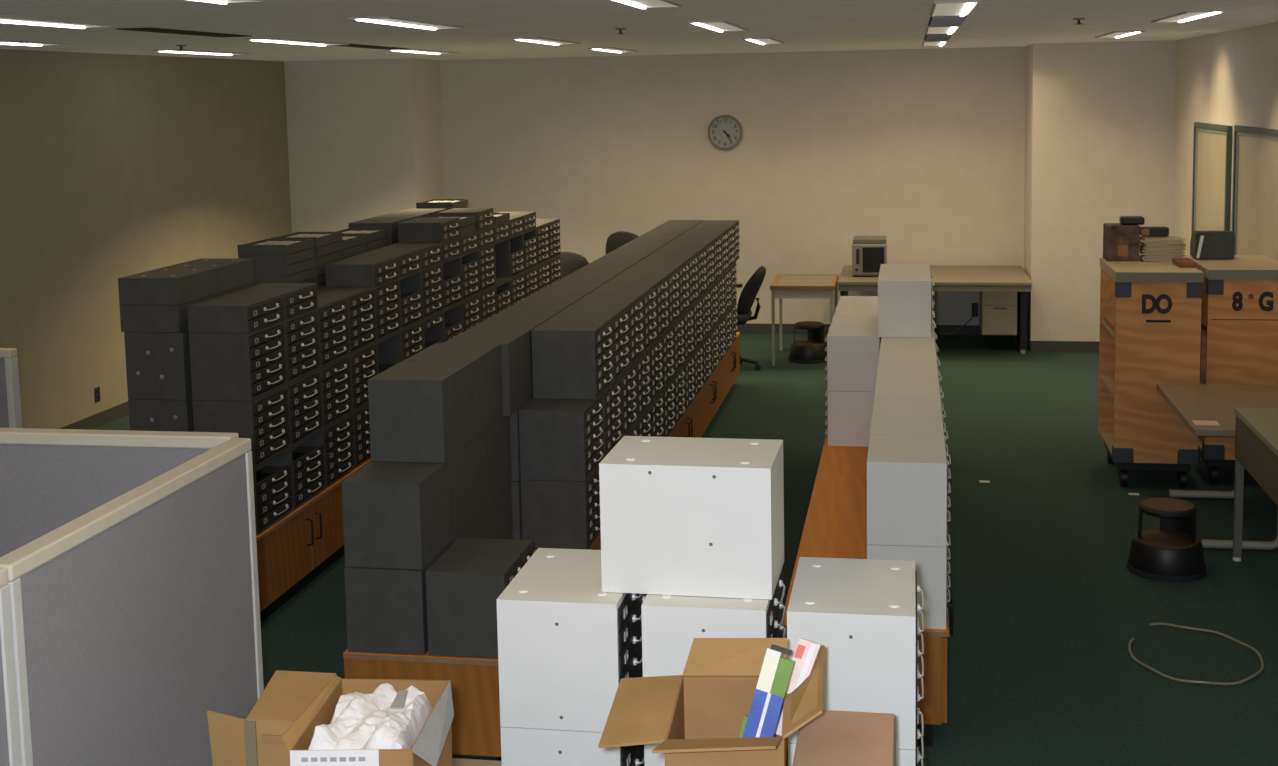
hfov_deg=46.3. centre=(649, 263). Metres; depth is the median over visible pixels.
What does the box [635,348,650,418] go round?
base cabinet
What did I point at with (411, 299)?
base cabinet
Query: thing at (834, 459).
base cabinet
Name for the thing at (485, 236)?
base cabinet
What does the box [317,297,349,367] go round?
file cabinet
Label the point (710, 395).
base cabinet
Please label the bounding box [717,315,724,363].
base cabinet
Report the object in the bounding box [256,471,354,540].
countertop
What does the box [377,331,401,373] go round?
cabinet
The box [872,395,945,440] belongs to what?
base cabinet
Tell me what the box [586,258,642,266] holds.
base cabinet
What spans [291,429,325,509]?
file cabinet
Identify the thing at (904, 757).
file cabinet
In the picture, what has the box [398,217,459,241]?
file cabinet
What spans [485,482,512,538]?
base cabinet
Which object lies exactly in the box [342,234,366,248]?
drawer
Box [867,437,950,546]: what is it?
file cabinet
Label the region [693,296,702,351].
base cabinet
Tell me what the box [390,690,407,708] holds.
paper scrap
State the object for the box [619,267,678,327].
base cabinet
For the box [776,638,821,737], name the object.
folder
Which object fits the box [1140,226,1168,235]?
case
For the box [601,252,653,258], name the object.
base cabinet
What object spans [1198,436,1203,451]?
shelf
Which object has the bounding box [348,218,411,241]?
base cabinet
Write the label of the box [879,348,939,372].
base cabinet
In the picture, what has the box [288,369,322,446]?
file cabinet
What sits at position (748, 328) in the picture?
baseboard
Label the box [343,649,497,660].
countertop
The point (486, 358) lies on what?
drawer cabinet
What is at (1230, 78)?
wall
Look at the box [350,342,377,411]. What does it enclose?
base cabinet
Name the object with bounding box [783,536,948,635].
countertop
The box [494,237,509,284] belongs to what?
base cabinet
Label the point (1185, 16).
recessed light
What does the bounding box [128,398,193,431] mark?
file cabinet
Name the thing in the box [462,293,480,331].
cabinet
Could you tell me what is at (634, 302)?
base cabinet
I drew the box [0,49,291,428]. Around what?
wall
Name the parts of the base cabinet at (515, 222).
drawer, drawer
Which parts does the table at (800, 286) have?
leg, leg, leg, leg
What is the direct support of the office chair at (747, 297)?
on the floor
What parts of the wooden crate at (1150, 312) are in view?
panel, panel, frame, panel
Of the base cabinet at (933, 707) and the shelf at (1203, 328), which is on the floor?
the base cabinet at (933, 707)
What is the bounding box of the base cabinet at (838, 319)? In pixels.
[829,314,877,328]
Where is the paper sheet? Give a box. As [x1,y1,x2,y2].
[1192,420,1219,425]
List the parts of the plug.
cord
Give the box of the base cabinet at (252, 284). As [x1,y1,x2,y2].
[218,283,254,295]
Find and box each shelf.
[1099,429,1113,454]
[1100,374,1114,397]
[1101,319,1114,338]
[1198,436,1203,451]
[1200,372,1205,383]
[1201,323,1206,336]
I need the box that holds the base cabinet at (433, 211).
[393,208,448,216]
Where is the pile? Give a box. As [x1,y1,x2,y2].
[1139,236,1185,261]
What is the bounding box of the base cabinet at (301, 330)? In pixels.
[228,283,319,383]
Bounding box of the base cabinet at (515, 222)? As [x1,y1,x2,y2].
[509,216,522,236]
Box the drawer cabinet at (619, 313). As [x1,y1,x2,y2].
[553,305,628,381]
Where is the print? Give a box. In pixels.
[301,757,364,761]
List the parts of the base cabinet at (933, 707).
door, handle, handle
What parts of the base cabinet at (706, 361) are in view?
drawer, drawer, drawer, drawer, drawer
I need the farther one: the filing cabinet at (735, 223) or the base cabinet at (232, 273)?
the filing cabinet at (735, 223)
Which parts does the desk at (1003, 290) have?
panel, rail, drawer, drawer, leg, panel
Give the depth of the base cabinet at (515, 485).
6.46 m
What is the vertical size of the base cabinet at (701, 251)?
0.308 m
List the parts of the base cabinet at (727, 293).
drawer, drawer, drawer, drawer, drawer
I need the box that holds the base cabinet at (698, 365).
[693,342,702,398]
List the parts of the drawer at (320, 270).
loose drawer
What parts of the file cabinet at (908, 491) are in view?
pull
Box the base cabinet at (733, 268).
[730,262,736,306]
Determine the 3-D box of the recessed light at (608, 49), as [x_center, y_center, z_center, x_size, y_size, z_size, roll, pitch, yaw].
[-0.297,-1.806,12.665,0.200,0.016,1.200,0,7,10]
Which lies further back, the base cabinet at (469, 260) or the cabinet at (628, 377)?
the base cabinet at (469, 260)
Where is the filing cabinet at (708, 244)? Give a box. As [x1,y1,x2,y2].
[665,240,713,289]
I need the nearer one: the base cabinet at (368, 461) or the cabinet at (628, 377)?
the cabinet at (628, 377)
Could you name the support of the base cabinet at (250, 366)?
on the cabinet at (264, 420)
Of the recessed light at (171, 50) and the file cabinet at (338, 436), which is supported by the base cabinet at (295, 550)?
the file cabinet at (338, 436)
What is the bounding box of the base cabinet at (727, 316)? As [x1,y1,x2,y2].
[724,308,731,353]
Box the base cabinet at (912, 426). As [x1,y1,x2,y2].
[870,414,947,460]
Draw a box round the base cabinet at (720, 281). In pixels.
[717,274,724,322]
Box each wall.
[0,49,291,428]
[284,58,443,232]
[440,46,1025,324]
[1024,40,1176,349]
[1173,22,1277,257]
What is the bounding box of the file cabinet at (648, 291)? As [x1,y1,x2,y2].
[589,284,656,351]
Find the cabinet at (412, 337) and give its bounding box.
[401,320,423,360]
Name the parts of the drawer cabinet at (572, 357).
drawer, drawer, drawer, drawer, drawer, pull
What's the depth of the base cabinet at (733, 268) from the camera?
11.73 m
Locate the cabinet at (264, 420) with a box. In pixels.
[192,384,290,468]
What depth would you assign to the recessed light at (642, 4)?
6.21 m
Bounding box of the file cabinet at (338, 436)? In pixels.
[323,412,354,487]
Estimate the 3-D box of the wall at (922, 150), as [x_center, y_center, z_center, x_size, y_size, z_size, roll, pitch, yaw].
[0.728,-0.692,14.935,8.700,2.780,0.200,0,7,10]
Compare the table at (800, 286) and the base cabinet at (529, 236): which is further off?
the table at (800, 286)
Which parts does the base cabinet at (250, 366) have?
drawer cabinet, drawer, drawer, drawer, drawer, drawer, drawer, drawer, pull, pull, pull, pull, pull, pull, pull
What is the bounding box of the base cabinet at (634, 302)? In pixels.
[572,294,643,365]
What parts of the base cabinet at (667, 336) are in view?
drawer, drawer, drawer, drawer, drawer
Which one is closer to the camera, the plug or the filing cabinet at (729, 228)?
the filing cabinet at (729, 228)
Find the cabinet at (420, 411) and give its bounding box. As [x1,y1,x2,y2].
[368,361,474,462]
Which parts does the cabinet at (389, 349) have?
drawer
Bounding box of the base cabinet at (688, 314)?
[683,304,693,361]
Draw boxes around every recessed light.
[0,15,117,28]
[0,40,66,45]
[153,49,251,55]
[192,0,268,3]
[244,37,348,45]
[348,16,464,29]
[387,49,457,54]
[511,37,579,44]
[588,47,638,52]
[610,0,681,8]
[687,20,747,31]
[742,37,783,44]
[922,41,947,46]
[925,25,960,34]
[930,0,979,16]
[1095,30,1144,37]
[1151,10,1226,22]
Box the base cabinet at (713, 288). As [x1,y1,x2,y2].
[709,280,717,330]
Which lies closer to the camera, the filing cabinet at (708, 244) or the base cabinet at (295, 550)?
the base cabinet at (295, 550)
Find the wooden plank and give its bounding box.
[452,758,501,765]
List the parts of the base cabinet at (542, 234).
drawer, drawer, drawer, drawer, drawer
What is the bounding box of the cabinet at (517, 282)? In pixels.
[510,272,524,305]
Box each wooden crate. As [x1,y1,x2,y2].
[1098,258,1203,487]
[1185,255,1277,482]
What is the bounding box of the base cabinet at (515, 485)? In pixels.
[511,480,522,539]
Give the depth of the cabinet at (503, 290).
10.94 m
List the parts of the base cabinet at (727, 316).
drawer, drawer, drawer, drawer, drawer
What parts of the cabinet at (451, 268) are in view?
drawer, drawer, drawer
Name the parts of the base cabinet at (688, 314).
drawer, drawer, drawer, drawer, drawer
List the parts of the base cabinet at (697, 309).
drawer, drawer, drawer, drawer, drawer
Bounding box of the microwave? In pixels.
[852,236,886,276]
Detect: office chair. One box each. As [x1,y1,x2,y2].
[560,252,588,278]
[605,231,638,253]
[736,266,765,369]
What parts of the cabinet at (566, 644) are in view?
drawer, drawer, drawer, drawer, drawer, pull, pull, pull, pull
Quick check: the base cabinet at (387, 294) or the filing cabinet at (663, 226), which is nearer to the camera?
the base cabinet at (387, 294)
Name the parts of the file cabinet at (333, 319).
drawer, drawer, drawer, drawer, drawer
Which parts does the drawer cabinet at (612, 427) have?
drawer, drawer, drawer, drawer, drawer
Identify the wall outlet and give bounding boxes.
[94,387,100,402]
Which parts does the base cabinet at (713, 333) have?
drawer, drawer, drawer, drawer, drawer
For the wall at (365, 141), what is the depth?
14.52 m
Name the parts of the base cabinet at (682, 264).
drawer, drawer, drawer, drawer, drawer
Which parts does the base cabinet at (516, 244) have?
drawer, drawer, drawer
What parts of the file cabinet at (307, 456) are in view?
drawer, drawer, drawer, drawer, pull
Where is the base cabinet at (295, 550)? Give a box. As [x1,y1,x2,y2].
[256,471,355,622]
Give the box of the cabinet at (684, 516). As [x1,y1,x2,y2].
[599,436,783,599]
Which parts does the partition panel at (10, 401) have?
fabric panel, rail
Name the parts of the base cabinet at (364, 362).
drawer, drawer, drawer, drawer, drawer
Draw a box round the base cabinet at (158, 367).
[118,268,217,399]
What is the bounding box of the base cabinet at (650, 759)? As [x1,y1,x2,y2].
[644,743,664,765]
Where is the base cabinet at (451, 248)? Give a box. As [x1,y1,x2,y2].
[441,236,460,260]
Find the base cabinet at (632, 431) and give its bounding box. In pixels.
[624,421,636,435]
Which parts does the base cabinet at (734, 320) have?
drawer, drawer, drawer, drawer, drawer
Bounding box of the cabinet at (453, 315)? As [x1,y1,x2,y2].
[444,302,462,341]
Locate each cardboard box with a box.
[207,670,336,765]
[282,676,453,765]
[598,638,824,765]
[792,710,895,765]
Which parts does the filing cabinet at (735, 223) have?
drawer, drawer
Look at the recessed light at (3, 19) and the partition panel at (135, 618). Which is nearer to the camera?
the partition panel at (135, 618)
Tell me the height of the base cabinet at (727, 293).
0.308 m
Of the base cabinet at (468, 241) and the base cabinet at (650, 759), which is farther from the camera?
the base cabinet at (468, 241)
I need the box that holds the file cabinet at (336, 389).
[320,355,351,428]
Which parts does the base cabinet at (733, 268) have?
drawer, drawer, drawer, drawer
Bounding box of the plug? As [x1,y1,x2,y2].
[941,303,977,334]
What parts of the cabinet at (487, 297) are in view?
drawer, drawer, drawer, drawer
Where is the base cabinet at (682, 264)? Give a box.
[632,259,688,316]
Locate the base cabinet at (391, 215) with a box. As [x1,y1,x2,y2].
[372,213,430,218]
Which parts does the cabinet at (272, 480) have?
drawer, drawer, drawer, drawer, pull, pull, pull, pull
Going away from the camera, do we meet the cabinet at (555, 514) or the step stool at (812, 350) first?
the cabinet at (555, 514)
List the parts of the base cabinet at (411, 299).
drawer cabinet, drawer, drawer, drawer, drawer, drawer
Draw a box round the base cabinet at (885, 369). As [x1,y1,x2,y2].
[877,362,941,399]
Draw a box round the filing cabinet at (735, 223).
[698,220,739,262]
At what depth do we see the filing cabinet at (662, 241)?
10.45 m
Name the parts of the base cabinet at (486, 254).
drawer, drawer, drawer, drawer, drawer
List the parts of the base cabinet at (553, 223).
drawer, drawer, drawer, drawer, drawer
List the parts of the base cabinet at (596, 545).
door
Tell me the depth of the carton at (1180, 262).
8.94 m
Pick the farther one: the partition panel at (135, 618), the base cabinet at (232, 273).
the base cabinet at (232, 273)
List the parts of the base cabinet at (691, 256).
drawer, drawer, drawer, drawer, drawer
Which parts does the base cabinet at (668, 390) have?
drawer, drawer, drawer, drawer, drawer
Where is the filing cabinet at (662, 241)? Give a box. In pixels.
[624,239,672,245]
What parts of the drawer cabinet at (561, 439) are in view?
drawer, drawer, drawer, drawer, drawer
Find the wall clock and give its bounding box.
[708,115,742,149]
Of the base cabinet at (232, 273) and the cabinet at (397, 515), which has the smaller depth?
the cabinet at (397, 515)
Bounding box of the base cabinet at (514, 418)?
[510,398,532,480]
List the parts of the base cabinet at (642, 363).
drawer, drawer, drawer, drawer, drawer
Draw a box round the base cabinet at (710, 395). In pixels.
[699,360,721,437]
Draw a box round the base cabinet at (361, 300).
[317,287,376,353]
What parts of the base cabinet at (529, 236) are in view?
drawer, drawer, drawer, drawer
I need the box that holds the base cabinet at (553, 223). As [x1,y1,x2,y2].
[536,218,560,259]
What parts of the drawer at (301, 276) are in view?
loose drawer, loose drawer, loose drawer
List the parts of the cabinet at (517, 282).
drawer, drawer, drawer, drawer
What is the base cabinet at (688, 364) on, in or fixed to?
on the base cabinet at (688, 425)
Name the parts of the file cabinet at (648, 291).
drawer, drawer, drawer, drawer, drawer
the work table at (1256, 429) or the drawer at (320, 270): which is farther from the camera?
the drawer at (320, 270)
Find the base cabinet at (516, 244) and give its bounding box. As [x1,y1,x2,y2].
[509,232,523,277]
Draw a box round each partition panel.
[0,348,21,427]
[0,428,238,556]
[0,438,263,765]
[0,567,20,765]
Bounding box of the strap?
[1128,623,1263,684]
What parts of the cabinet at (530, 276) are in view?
drawer, drawer, drawer, drawer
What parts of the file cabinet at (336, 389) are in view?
drawer, drawer, drawer, drawer, drawer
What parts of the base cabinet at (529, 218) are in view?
drawer, drawer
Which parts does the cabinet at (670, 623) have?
drawer, drawer, drawer, pull, pull, pull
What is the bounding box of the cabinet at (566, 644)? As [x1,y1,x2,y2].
[496,548,646,731]
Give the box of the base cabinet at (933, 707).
[783,536,953,746]
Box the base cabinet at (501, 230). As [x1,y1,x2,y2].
[494,220,508,241]
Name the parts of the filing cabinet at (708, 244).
drawer, drawer, drawer, drawer, drawer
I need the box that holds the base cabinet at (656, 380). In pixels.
[649,335,662,403]
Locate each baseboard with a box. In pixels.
[59,401,128,429]
[737,323,1013,335]
[1030,341,1098,352]
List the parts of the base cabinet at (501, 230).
loose drawer, drawer, drawer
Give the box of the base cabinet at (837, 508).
[802,473,866,537]
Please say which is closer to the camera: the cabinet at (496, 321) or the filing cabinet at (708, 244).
the cabinet at (496, 321)
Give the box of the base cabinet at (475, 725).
[343,649,501,760]
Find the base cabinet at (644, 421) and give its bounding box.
[637,405,650,435]
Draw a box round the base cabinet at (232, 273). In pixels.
[163,258,254,292]
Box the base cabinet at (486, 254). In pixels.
[477,243,495,292]
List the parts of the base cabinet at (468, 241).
loose drawer, drawer, drawer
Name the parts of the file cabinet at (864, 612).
drawer, drawer, drawer, pull, pull, pull, pull, pull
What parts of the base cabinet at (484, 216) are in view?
drawer, drawer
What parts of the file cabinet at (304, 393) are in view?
drawer, drawer, drawer, drawer, drawer, pull, pull, pull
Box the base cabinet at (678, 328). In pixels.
[673,314,683,374]
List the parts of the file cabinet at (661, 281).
drawer, drawer, drawer, drawer, drawer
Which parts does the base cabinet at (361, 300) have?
drawer, drawer, drawer, drawer, drawer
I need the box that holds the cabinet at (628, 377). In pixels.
[620,361,636,437]
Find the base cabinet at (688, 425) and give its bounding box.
[670,391,699,437]
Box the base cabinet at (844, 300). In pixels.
[835,296,877,309]
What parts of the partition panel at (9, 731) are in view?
rail, fabric panel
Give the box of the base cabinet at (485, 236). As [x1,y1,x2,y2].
[475,225,493,247]
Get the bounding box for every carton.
[739,644,795,737]
[1103,223,1139,260]
[1172,258,1195,266]
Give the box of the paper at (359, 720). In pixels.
[309,683,432,749]
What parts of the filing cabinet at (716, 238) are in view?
drawer, drawer, drawer, drawer, drawer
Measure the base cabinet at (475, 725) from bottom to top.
0.439 m
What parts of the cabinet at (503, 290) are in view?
drawer, drawer, drawer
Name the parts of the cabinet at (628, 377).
drawer, drawer, drawer, drawer, drawer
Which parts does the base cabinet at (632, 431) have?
drawer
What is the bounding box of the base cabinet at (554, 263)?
[549,255,560,284]
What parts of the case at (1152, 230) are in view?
amber panel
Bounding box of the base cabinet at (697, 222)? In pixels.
[663,220,703,224]
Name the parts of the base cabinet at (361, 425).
drawer, drawer, drawer, drawer, drawer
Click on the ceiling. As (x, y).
(490, 25)
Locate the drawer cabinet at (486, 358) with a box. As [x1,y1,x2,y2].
[404,343,502,437]
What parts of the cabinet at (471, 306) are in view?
drawer, drawer, drawer, drawer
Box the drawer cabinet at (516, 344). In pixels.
[443,329,532,415]
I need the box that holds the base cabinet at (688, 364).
[684,353,694,411]
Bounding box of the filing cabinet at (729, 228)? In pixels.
[690,225,734,269]
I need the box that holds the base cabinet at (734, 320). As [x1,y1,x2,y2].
[730,301,737,345]
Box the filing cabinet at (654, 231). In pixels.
[645,229,688,234]
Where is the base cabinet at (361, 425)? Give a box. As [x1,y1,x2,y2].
[353,403,370,468]
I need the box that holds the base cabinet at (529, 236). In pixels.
[523,227,536,271]
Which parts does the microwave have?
control panel, door, door glass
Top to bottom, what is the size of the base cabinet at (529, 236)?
0.308 m
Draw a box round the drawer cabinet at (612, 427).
[602,376,621,457]
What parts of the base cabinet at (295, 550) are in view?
door, handle, handle, door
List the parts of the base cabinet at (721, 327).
drawer, drawer, drawer, drawer, drawer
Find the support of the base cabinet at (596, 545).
on the floor
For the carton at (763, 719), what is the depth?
2.84 m
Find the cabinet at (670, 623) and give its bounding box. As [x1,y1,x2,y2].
[641,570,785,676]
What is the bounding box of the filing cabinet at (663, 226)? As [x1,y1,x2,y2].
[654,224,696,229]
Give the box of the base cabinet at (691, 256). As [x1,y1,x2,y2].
[644,252,697,306]
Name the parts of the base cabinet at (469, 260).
drawer, drawer, drawer, drawer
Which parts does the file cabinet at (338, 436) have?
drawer, drawer, drawer, drawer, drawer, pull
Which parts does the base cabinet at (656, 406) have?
drawer, drawer, drawer, drawer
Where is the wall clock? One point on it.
(725, 132)
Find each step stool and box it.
[788,321,826,363]
[1127,498,1206,581]
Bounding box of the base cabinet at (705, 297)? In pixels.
[701,288,710,340]
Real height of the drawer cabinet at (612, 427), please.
0.308 m
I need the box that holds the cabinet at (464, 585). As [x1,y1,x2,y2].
[426,538,532,658]
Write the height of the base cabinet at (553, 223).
0.308 m
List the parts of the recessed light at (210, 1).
lamp frame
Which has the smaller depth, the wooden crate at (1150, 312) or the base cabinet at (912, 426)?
the base cabinet at (912, 426)
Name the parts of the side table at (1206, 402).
cantilever leg, cantilever leg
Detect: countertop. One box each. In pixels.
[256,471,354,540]
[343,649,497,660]
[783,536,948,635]
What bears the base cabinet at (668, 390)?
on the base cabinet
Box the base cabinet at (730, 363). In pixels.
[715,332,739,414]
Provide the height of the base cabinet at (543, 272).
0.308 m
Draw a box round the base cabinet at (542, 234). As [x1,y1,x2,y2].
[536,223,548,265]
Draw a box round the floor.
[92,333,1277,765]
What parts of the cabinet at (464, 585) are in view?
drawer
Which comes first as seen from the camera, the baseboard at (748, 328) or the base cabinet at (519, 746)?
the base cabinet at (519, 746)
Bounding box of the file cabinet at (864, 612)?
[787,557,923,749]
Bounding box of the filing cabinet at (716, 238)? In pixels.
[674,234,721,281]
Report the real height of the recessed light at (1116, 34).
0.016 m
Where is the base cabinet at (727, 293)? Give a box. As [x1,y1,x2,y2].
[724,268,730,313]
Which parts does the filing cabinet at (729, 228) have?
drawer, drawer, drawer, drawer, drawer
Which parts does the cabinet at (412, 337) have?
drawer, drawer, drawer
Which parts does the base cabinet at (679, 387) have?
drawer, drawer, drawer, drawer, drawer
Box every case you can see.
[1119,216,1144,224]
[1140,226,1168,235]
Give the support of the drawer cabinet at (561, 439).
on the cabinet at (555, 514)
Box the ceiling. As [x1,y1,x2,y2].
[0,0,1277,60]
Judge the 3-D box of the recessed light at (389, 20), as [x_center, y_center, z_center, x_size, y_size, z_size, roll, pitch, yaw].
[-1.199,-1.203,7.497,0.200,0.016,1.200,0,7,10]
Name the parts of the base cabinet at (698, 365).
drawer, drawer, drawer, drawer, drawer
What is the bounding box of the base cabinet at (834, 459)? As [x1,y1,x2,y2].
[817,435,867,473]
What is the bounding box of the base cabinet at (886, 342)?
[880,336,938,371]
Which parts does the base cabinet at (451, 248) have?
drawer, drawer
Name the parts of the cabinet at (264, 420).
drawer, drawer, drawer, drawer, drawer, pull, pull, pull, pull, pull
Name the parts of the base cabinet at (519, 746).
drawer, drawer, drawer, pull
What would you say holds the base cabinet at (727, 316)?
on the base cabinet at (730, 363)
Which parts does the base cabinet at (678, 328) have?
drawer, drawer, drawer, drawer, drawer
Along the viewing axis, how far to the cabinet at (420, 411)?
5.54 m
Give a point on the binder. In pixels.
(1203, 244)
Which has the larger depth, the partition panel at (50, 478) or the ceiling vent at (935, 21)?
the ceiling vent at (935, 21)
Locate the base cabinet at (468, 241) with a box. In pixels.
[460,231,477,253]
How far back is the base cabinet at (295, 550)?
7.24 m
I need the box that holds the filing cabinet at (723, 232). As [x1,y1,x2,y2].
[682,229,727,275]
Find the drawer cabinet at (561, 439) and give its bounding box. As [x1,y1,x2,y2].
[519,394,603,480]
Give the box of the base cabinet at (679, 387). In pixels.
[674,364,684,425]
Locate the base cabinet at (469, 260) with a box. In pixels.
[461,249,479,300]
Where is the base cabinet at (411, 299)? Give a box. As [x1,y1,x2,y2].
[355,249,422,329]
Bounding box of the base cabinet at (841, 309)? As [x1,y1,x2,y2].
[832,305,877,319]
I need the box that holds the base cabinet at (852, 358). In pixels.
[825,325,880,391]
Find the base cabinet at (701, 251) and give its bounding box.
[655,246,706,297]
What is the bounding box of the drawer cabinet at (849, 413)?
[825,391,874,446]
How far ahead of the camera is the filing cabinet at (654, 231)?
11.25 m
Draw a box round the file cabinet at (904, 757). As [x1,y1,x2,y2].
[788,708,923,765]
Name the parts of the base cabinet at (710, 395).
door, handle, handle, door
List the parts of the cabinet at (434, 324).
drawer, drawer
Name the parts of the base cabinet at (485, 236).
drawer, drawer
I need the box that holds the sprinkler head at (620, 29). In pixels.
[615,28,625,33]
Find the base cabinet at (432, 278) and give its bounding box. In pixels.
[378,242,443,319]
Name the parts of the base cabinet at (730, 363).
door, handle, door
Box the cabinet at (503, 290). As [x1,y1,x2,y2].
[495,279,510,313]
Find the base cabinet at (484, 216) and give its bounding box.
[437,208,493,229]
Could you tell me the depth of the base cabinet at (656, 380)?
8.16 m
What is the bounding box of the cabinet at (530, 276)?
[524,266,537,297]
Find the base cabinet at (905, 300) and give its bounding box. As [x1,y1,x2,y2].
[878,272,933,337]
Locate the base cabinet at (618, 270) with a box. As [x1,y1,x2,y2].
[571,266,630,274]
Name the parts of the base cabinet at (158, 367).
drawer cabinet, drawer cabinet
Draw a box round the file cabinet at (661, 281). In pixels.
[605,275,668,338]
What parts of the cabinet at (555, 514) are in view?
drawer, drawer, drawer, drawer, drawer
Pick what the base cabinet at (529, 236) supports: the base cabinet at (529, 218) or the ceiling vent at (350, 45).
the base cabinet at (529, 218)
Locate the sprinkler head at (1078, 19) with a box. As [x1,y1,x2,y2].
[1073,18,1084,23]
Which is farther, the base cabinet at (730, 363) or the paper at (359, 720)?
the base cabinet at (730, 363)
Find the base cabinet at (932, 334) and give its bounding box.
[931,325,936,348]
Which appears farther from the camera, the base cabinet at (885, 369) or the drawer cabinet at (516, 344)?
the base cabinet at (885, 369)
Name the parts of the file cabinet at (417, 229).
drawer, drawer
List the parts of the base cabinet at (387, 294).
drawer cabinet, drawer, drawer, drawer, drawer, drawer, drawer, drawer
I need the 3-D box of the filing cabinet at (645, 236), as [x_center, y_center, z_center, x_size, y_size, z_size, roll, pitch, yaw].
[0.061,-0.041,10.867,0.289,0.308,0.400,0,7,10]
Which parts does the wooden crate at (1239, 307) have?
panel, panel, frame, panel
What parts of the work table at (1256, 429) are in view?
leg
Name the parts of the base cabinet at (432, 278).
drawer cabinet, drawer, drawer, drawer, drawer, drawer, drawer, drawer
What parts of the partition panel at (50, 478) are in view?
rail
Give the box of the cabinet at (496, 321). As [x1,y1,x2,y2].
[470,315,552,329]
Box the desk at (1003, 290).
[838,265,1031,353]
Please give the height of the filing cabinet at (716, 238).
0.308 m
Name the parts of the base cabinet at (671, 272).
drawer, drawer, drawer, drawer, drawer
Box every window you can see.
[1191,122,1232,235]
[1231,125,1277,260]
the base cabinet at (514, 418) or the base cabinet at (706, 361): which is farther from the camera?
the base cabinet at (706, 361)
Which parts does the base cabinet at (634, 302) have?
drawer, drawer, drawer, drawer, drawer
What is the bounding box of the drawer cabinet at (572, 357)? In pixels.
[531,317,613,399]
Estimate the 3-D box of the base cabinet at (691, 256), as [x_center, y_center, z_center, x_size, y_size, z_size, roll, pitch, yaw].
[0.147,0.103,9.586,0.306,0.308,0.400,0,7,10]
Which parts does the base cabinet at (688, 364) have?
drawer, drawer, drawer, drawer, drawer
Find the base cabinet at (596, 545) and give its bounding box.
[533,532,600,553]
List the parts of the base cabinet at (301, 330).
drawer cabinet, drawer, drawer, drawer, drawer, drawer, drawer, drawer, pull, pull, pull, pull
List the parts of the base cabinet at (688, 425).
door, handle, handle, door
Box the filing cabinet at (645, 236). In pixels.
[634,234,680,239]
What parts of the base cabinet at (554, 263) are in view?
drawer, drawer, drawer, drawer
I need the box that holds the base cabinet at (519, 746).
[500,727,644,765]
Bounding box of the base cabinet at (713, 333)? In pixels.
[710,324,718,374]
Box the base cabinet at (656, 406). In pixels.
[650,389,663,436]
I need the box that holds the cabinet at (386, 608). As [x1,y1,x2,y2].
[344,538,454,654]
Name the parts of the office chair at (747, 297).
seat, arm, backrest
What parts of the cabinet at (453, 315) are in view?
drawer, drawer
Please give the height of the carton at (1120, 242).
0.220 m
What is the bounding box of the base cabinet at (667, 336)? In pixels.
[662,324,673,387]
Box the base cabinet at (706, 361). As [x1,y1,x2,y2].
[702,332,710,385]
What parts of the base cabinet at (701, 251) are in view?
drawer, drawer, drawer, drawer, drawer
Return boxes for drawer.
[237,239,315,284]
[271,232,341,246]
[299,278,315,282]
[314,241,343,256]
[315,260,337,275]
[336,228,388,241]
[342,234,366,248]
[416,199,467,208]
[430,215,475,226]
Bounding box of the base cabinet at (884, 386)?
[875,378,943,419]
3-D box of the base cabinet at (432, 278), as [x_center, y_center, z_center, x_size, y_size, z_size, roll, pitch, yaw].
[-1.478,0.105,9.293,0.306,0.432,0.400,0,7,10]
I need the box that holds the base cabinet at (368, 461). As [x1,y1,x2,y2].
[353,458,370,471]
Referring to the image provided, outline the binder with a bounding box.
[1190,231,1234,258]
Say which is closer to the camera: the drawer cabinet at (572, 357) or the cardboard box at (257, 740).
the cardboard box at (257, 740)
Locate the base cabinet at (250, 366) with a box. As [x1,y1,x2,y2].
[187,294,287,400]
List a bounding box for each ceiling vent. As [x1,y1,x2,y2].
[116,27,251,36]
[330,44,407,49]
[924,34,952,40]
[928,16,966,26]
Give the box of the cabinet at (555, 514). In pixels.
[521,465,600,549]
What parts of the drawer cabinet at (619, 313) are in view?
drawer, drawer, drawer, drawer, drawer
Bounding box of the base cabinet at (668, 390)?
[663,376,674,436]
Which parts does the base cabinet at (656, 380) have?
drawer, drawer, drawer, drawer, drawer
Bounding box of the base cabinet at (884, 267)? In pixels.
[880,264,932,302]
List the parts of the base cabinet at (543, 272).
drawer, drawer, drawer, drawer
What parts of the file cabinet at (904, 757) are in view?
drawer, pull, pull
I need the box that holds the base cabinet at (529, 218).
[498,212,535,231]
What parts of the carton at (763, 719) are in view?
green panel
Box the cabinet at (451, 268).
[442,255,461,309]
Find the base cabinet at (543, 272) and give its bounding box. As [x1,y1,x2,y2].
[537,260,549,290]
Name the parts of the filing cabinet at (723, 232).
drawer, drawer, drawer, drawer, drawer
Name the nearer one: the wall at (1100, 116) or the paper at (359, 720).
the paper at (359, 720)
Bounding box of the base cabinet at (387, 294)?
[325,256,400,340]
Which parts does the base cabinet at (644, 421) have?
drawer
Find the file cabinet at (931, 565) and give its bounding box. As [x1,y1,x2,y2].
[867,534,950,628]
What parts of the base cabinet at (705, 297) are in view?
drawer, drawer, drawer, drawer, drawer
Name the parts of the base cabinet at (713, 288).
drawer, drawer, drawer, drawer, drawer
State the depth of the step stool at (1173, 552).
7.31 m
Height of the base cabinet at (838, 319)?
0.308 m
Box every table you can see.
[770,274,838,365]
[1156,384,1277,549]
[1233,408,1277,561]
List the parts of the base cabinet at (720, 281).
drawer, drawer, drawer, drawer, drawer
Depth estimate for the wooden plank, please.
5.25 m
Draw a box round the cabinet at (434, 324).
[423,310,444,348]
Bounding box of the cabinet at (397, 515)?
[342,457,455,569]
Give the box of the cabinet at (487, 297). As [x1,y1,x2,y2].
[480,286,495,321]
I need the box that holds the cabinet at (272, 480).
[253,448,293,534]
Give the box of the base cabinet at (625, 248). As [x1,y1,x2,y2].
[612,245,663,251]

